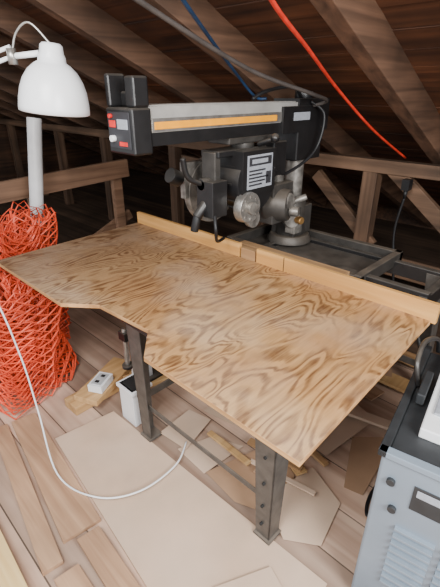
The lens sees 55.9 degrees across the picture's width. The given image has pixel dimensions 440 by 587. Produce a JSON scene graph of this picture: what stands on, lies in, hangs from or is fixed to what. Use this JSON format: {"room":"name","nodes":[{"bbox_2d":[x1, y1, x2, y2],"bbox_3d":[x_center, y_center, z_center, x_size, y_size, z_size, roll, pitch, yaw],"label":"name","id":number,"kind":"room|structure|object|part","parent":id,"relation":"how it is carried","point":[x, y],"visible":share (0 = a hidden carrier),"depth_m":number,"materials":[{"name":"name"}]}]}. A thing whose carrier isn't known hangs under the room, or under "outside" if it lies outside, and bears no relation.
{"room":"attic workshop","nodes":[
{"label":"attic workshop","id":0,"kind":"room"},
{"bbox_2d":[0,114,115,180],"bbox_3d":[-4.724,-3.667,6.605,0.100,4.000,8.600,23,34,39],"label":"wall","id":1,"kind":"structure","parent":0,"point":[77,155],"depth_m":8.26,"materials":[{"name":"brown wood"}]},
{"bbox_2d":[0,168,439,586],"bbox_3d":[-0.394,0.006,3.695,12.000,0.050,8.600,23,34,39],"label":"floor","id":2,"kind":"structure","parent":0,"point":[94,340],"depth_m":2.33,"materials":[{"name":"brown wood"}]},
{"bbox_2d":[0,530,27,586],"bbox_3d":[-0.902,0.975,1.598,0.125,0.044,1.307,-22,34,-38],"label":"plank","id":3,"kind":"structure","parent":2,"relation":"on","point":[10,573],"depth_m":1.50,"materials":[{"name":"beige wood"}]},
{"bbox_2d":[0,424,63,575],"bbox_3d":[-0.886,0.862,1.856,0.076,0.021,0.892,-18,31,-33],"label":"plank","id":4,"kind":"object","parent":2,"relation":"on","point":[49,558],"visible":1,"depth_m":1.75,"materials":[{"name":"brown wood"}]},
{"bbox_2d":[26,117,43,230],"bbox_3d":[-1.334,-0.499,3.031,0.321,1.454,0.094,-21,33,-36],"label":"pipe","id":5,"kind":"object","parent":2,"relation":"on","point":[34,125],"visible":0.51,"depth_m":2.85,"materials":[{"name":"plastic"}]},
{"bbox_2d":[0,201,71,341],"bbox_3d":[-1.294,-0.111,2.762,0.546,0.958,0.545,23,34,39],"label":"roll","id":6,"kind":"object","parent":2,"relation":"on","point":[25,237],"visible":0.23,"depth_m":2.65,"materials":[{"name":"plastic"}]},
{"bbox_2d":[0,251,78,419],"bbox_3d":[-1.181,0.191,2.391,0.561,0.742,0.578,13,29,25],"label":"roll","id":7,"kind":"object","parent":2,"relation":"on","point":[38,353],"visible":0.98,"depth_m":2.31,"materials":[{"name":"plastic"}]},
{"bbox_2d":[0,21,89,116],"bbox_3d":[-0.947,-0.128,1.842,0.925,1.813,0.248,3,26,5],"label":"desk lamp","id":8,"kind":"object","parent":2,"relation":"on","point":[49,86],"visible":1,"depth_m":1.43,"materials":[{"name":"white metal"}]},
{"bbox_3d":[-1.002,-0.106,1.797,0.827,1.813,0.139,3,26,6],"label":"lamp arm","id":9,"kind":"part","parent":8,"relation":"part of","materials":[{"name":"white metal"}]},
{"bbox_3d":[-0.610,-0.766,1.492,0.248,0.239,0.248,23,34,39],"label":"lamp shade","id":10,"kind":"part","parent":8,"relation":"part of","materials":[{"name":"white metal"}]},
{"bbox_2d":[11,413,100,543],"bbox_3d":[-0.806,0.814,1.956,0.156,0.019,0.819,-19,32,-34],"label":"plank","id":11,"kind":"object","parent":2,"relation":"on","point":[72,513],"visible":1,"depth_m":1.86,"materials":[{"name":"beige wood"}]},
{"bbox_2d":[0,307,186,498],"bbox_3d":[-0.673,0.341,1.728,0.994,1.034,0.359,2,26,4],"label":"lamp cord","id":12,"kind":"object","parent":11,"relation":"on","point":[4,317],"visible":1,"depth_m":1.89,"materials":[{"name":"white plastic"}]},
{"bbox_2d":[0,159,132,245],"bbox_3d":[-1.519,-0.429,3.316,0.140,1.065,2.019,23,34,39],"label":"guard railing","id":13,"kind":"object","parent":2,"relation":"on","point":[15,189],"visible":0.48,"depth_m":3.41,"materials":[{"name":"brown wood"}]},
{"bbox_2d":[54,564,92,586],"bbox_3d":[-0.407,1.095,1.380,0.100,0.019,0.450,-22,34,-38],"label":"plank","id":14,"kind":"object","parent":2,"relation":"on","point":[75,576],"visible":1,"depth_m":1.49,"materials":[{"name":"brown wood"}]},
{"bbox_2d":[77,526,139,586],"bbox_3d":[-0.416,1.004,1.540,0.090,0.018,0.320,-22,33,-37],"label":"plank","id":15,"kind":"object","parent":2,"relation":"on","point":[108,565],"visible":1,"depth_m":1.54,"materials":[{"name":"brown wood"}]},
{"bbox_2d":[64,357,167,415],"bbox_3d":[-0.608,0.540,2.430,0.403,0.093,0.542,23,34,39],"label":"pile","id":16,"kind":"object","parent":2,"relation":"on","point":[80,401],"visible":0.33,"depth_m":2.34,"materials":[{"name":"brown wood"}]},
{"bbox_2d":[87,371,112,393],"bbox_3d":[-0.674,0.499,2.343,0.085,0.051,0.130,7,27,14],"label":"electrical outlet box","id":17,"kind":"object","parent":16,"relation":"on","point":[101,381],"visible":1,"depth_m":2.31,"materials":[{"name":"white plastic"}]},
{"bbox_2d":[118,327,162,381],"bbox_3d":[-0.452,0.328,2.336,0.120,0.378,0.232,23,34,39],"label":"clamp","id":18,"kind":"object","parent":16,"relation":"on","point":[154,374],"visible":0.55,"depth_m":2.28,"materials":[{"name":"metal"}]},
{"bbox_2d":[116,373,151,426],"bbox_3d":[-0.449,0.569,2.219,0.140,0.231,0.130,23,34,39],"label":"plastic bin","id":19,"kind":"object","parent":2,"relation":"on","point":[129,400],"visible":0.56,"depth_m":2.17,"materials":[{"name":"white plastic"}]},
{"bbox_2d":[161,410,210,448],"bbox_3d":[-0.166,0.698,2.163,0.181,0.002,0.235,19,32,34],"label":"scrap","id":20,"kind":"object","parent":2,"relation":"on","point":[192,423],"visible":1,"depth_m":2.16,"materials":[{"name":"beige wood"}]},
{"bbox_2d":[55,411,326,586],"bbox_3d":[-0.255,0.919,1.751,1.400,0.011,0.480,23,34,39],"label":"panel","id":21,"kind":"object","parent":2,"relation":"on","point":[176,531],"visible":1,"depth_m":1.71,"materials":[{"name":"beige wood"}]},
{"bbox_2d":[216,566,281,586],"bbox_3d":[0.121,1.056,1.432,0.221,0.002,0.206,-13,29,-25],"label":"scrap","id":22,"kind":"object","parent":21,"relation":"on","point":[266,577],"visible":1,"depth_m":1.49,"materials":[{"name":"beige wood"}]},
{"bbox_2d":[178,437,242,472],"bbox_3d":[-0.050,0.764,2.052,0.220,0.002,0.250,23,34,39],"label":"scrap","id":23,"kind":"object","parent":2,"relation":"on","point":[195,455],"visible":0.72,"depth_m":2.02,"materials":[{"name":"beige wood"}]},
{"bbox_2d":[0,211,439,545],"bbox_3d":[0.065,0.176,2.292,1.951,0.870,1.670,23,34,39],"label":"table","id":24,"kind":"object","parent":2,"relation":"on","point":[283,343],"visible":0.87,"depth_m":1.68,"materials":[{"name":"brown wood"}]},
{"bbox_2d":[104,73,329,245],"bbox_3d":[0.073,-0.604,2.140,1.380,0.910,0.389,-20,32,-35],"label":"saw","id":25,"kind":"object","parent":24,"relation":"on","point":[261,181],"visible":0.99,"depth_m":2.01,"materials":[{"name":"grey metal"}]},
{"bbox_3d":[-0.388,-0.618,1.574,0.140,0.130,0.021,23,34,39],"label":"control panel","id":26,"kind":"part","parent":25,"relation":"part of","materials":[{"name":"black plastic"}]},
{"bbox_3d":[-0.027,-0.388,2.035,0.138,0.328,0.221,23,34,39],"label":"handle","id":27,"kind":"part","parent":25,"relation":"part of","materials":[{"name":"black metal"}]},
{"bbox_2d":[181,0,266,99],"bbox_3d":[-0.001,-0.947,1.619,0.100,0.369,1.107,10,28,19],"label":"cord","id":28,"kind":"object","parent":25,"relation":"attached to","point":[185,3],"visible":0.87,"depth_m":1.54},
{"bbox_2d":[133,0,327,106],"bbox_3d":[0.115,-0.936,1.658,0.117,0.387,1.391,20,32,35],"label":"power cord","id":29,"kind":"object","parent":25,"relation":"attached to","point":[144,4],"visible":1,"depth_m":1.59,"materials":[{"name":"grey rubber"}]},
{"bbox_3d":[0.111,-0.596,2.146,0.250,0.300,0.302,23,34,39],"label":"motor","id":30,"kind":"part","parent":25,"relation":"part of","materials":[{"name":"black metal"}]},
{"bbox_3d":[0.316,-0.049,2.073,1.220,0.110,1.460,23,34,39],"label":"stand frame","id":31,"kind":"part","parent":24,"relation":"part of","materials":[{"name":"brown wood"}]},
{"bbox_2d":[204,407,240,427],"bbox_3d":[0.207,0.604,2.363,0.300,0.002,0.550,23,34,39],"label":"scrap","id":32,"kind":"object","parent":2,"relation":"on","point":[210,410],"visible":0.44,"depth_m":2.25,"materials":[{"name":"beige wood"}]},
{"bbox_2d":[206,450,294,508],"bbox_3d":[0.196,0.851,1.871,0.408,0.002,0.348,-13,29,-25],"label":"scrap","id":33,"kind":"object","parent":2,"relation":"on","point":[241,494],"visible":0.34,"depth_m":1.89,"materials":[{"name":"beige wood"}]},
{"bbox_2d":[279,467,340,545],"bbox_3d":[0.370,0.908,1.750,0.348,0.002,0.288,-16,30,-30],"label":"scrap","id":34,"kind":"object","parent":2,"relation":"on","point":[307,518],"visible":0.78,"depth_m":1.74,"materials":[{"name":"beige wood"}]},
{"bbox_2d":[207,351,415,495],"bbox_3d":[-0.034,0.282,2.967,2.717,0.041,1.470,23,34,39],"label":"wood offcuts","id":35,"kind":"object","parent":2,"relation":"on","point":[399,383],"visible":0.13,"depth_m":2.14,"materials":[{"name":"wood"}]},
{"bbox_2d":[316,415,368,455],"bbox_3d":[0.550,0.687,2.196,0.403,0.002,0.304,-19,32,-34],"label":"scrap","id":36,"kind":"object","parent":2,"relation":"on","point":[348,427],"visible":0.24,"depth_m":2.13,"materials":[{"name":"brown wood"}]},
{"bbox_2d":[344,437,383,494],"bbox_3d":[0.686,0.784,2.002,0.173,0.002,0.444,20,32,34],"label":"scrap","id":37,"kind":"object","parent":2,"relation":"on","point":[364,460],"visible":0.76,"depth_m":1.96,"materials":[{"name":"brown wood"}]},
{"bbox_2d":[365,336,420,516],"bbox_3d":[0.759,0.531,1.757,0.104,0.701,0.508,19,32,34],"label":"extension cord","id":38,"kind":"object","parent":2,"relation":"on","point":[418,339],"visible":0.21,"depth_m":1.76,"materials":[{"name":"rubber"}]},
{"bbox_2d":[351,336,439,586],"bbox_3d":[0.840,0.645,1.393,0.522,0.818,0.654,17,31,31],"label":"machine","id":39,"kind":"object","parent":2,"relation":"on","point":[400,546],"visible":1,"depth_m":1.23,"materials":[{"name":"paint"}]},
{"bbox_2d":[378,345,439,481],"bbox_3d":[0.841,0.393,1.271,0.520,0.020,0.650,17,31,31],"label":"tray","id":40,"kind":"object","parent":39,"relation":"on","point":[404,444],"depth_m":1.21,"materials":[{"name":"paint"}]},
{"bbox_3d":[0.595,0.590,1.129,0.140,0.090,0.005,17,31,31],"label":"label plate","id":41,"kind":"part","parent":39,"relation":"part of","materials":[{"name":"metal"}]},
{"bbox_3d":[0.859,0.354,1.299,0.420,0.055,0.480,17,31,31],"label":"white lid","id":42,"kind":"part","parent":39,"relation":"part of","materials":[{"name":"plastic"}]},
{"bbox_2d":[0,0,439,209],"bbox_3d":[-0.121,-1.569,3.239,12.000,3.338,7.390,23,34,39],"label":"ceiling","id":43,"kind":"structure","parent":0,"point":[415,24],"depth_m":2.31,"materials":[{"name":"brown wood"}]},
{"bbox_2d":[0,108,143,169],"bbox_3d":[-4.051,-3.100,6.267,0.085,3.180,6.813,23,34,39],"label":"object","id":44,"kind":"structure","parent":43,"relation":"attached to","point":[2,111],"depth_m":7.86,"materials":[{"name":"brown wood"}]},
{"bbox_2d":[0,100,165,173],"bbox_3d":[-3.506,-2.867,5.790,0.085,3.180,6.813,23,34,39],"label":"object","id":45,"kind":"structure","parent":43,"relation":"attached to","point":[4,105],"depth_m":7.16,"materials":[{"name":"brown wood"}]},
{"bbox_2d":[0,77,168,163],"bbox_3d":[-2.419,-2.402,4.836,0.085,3.180,6.813,23,34,39],"label":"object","id":46,"kind":"structure","parent":43,"relation":"attached to","point":[6,86],"depth_m":5.50,"materials":[{"name":"brown wood"}]},
{"bbox_2d":[0,90,168,169],"bbox_3d":[-2.963,-2.635,5.313,0.085,3.180,6.813,23,34,39],"label":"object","id":47,"kind":"structure","parent":43,"relation":"attached to","point":[5,97],"depth_m":6.07,"materials":[{"name":"brown wood"}]},
{"bbox_2d":[0,62,199,157],"bbox_3d":[-1.875,-2.169,4.359,0.085,3.180,6.813,23,34,39],"label":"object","id":48,"kind":"structure","parent":43,"relation":"attached to","point":[11,73],"depth_m":4.77,"materials":[{"name":"brown wood"}]},
{"bbox_2d":[0,34,201,157],"bbox_3d":[-1.331,-1.937,3.882,0.085,3.180,6.813,23,34,39],"label":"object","id":49,"kind":"structure","parent":43,"relation":"attached to","point":[96,96],"depth_m":3.92,"materials":[{"name":"brown wood"}]},
{"bbox_2d":[309,0,439,164],"bbox_3d":[0.845,-1.006,1.973,0.085,3.180,6.813,23,34,39],"label":"rafter","id":50,"kind":"object","parent":43,"relation":"attached to","point":[361,26],"depth_m":1.78,"materials":[{"name":"brown wood"}]},
{"bbox_2d":[0,118,439,285],"bbox_3d":[-0.040,-0.952,4.270,11.200,1.168,0.135,23,34,39],"label":"framing","id":51,"kind":"object","parent":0,"point":[361,224],"visible":0.44,"depth_m":3.23,"materials":[{"name":"brown wood"}]},
{"bbox_2d":[269,0,405,158],"bbox_3d":[0.579,-0.831,1.840,0.176,0.692,2.179,16,30,29],"label":"extension cord","id":52,"kind":"object","parent":51,"relation":"attached to","point":[274,4],"visible":1,"depth_m":1.58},
{"bbox_2d":[392,178,413,280],"bbox_3d":[1.302,-0.257,2.952,0.066,1.066,0.219,-19,32,-33],"label":"cord","id":53,"kind":"object","parent":51,"relation":"attached to","point":[406,185],"visible":0.5,"depth_m":2.82,"materials":[{"name":"black rubber"}]},
{"bbox_2d":[128,165,435,229],"bbox_3d":[2.068,-1.213,5.908,12.000,0.200,0.050,23,34,39],"label":"wall","id":54,"kind":"structure","parent":0,"point":[385,213],"depth_m":5.69,"materials":[{"name":"brown wood"}]},
{"bbox_2d":[0,0,327,205],"bbox_3d":[-0.787,-1.704,3.405,0.085,3.180,6.813,23,34,39],"label":"rafter","id":55,"kind":"object","parent":54,"relation":"attached to","point":[83,62],"depth_m":2.99,"materials":[{"name":"brown wood"}]},
{"bbox_2d":[26,0,359,207],"bbox_3d":[-0.243,-1.471,2.928,0.085,3.180,6.813,23,34,39],"label":"rafter","id":56,"kind":"object","parent":54,"relation":"attached to","point":[84,17],"depth_m":2.55,"materials":[{"name":"brown wood"}]},
{"bbox_2d":[144,0,430,226],"bbox_3d":[0.301,-1.238,2.450,0.085,3.180,6.813,23,34,39],"label":"rafter","id":57,"kind":"object","parent":54,"relation":"attached to","point":[230,40],"depth_m":2.22,"materials":[{"name":"brown wood"}]}
]}

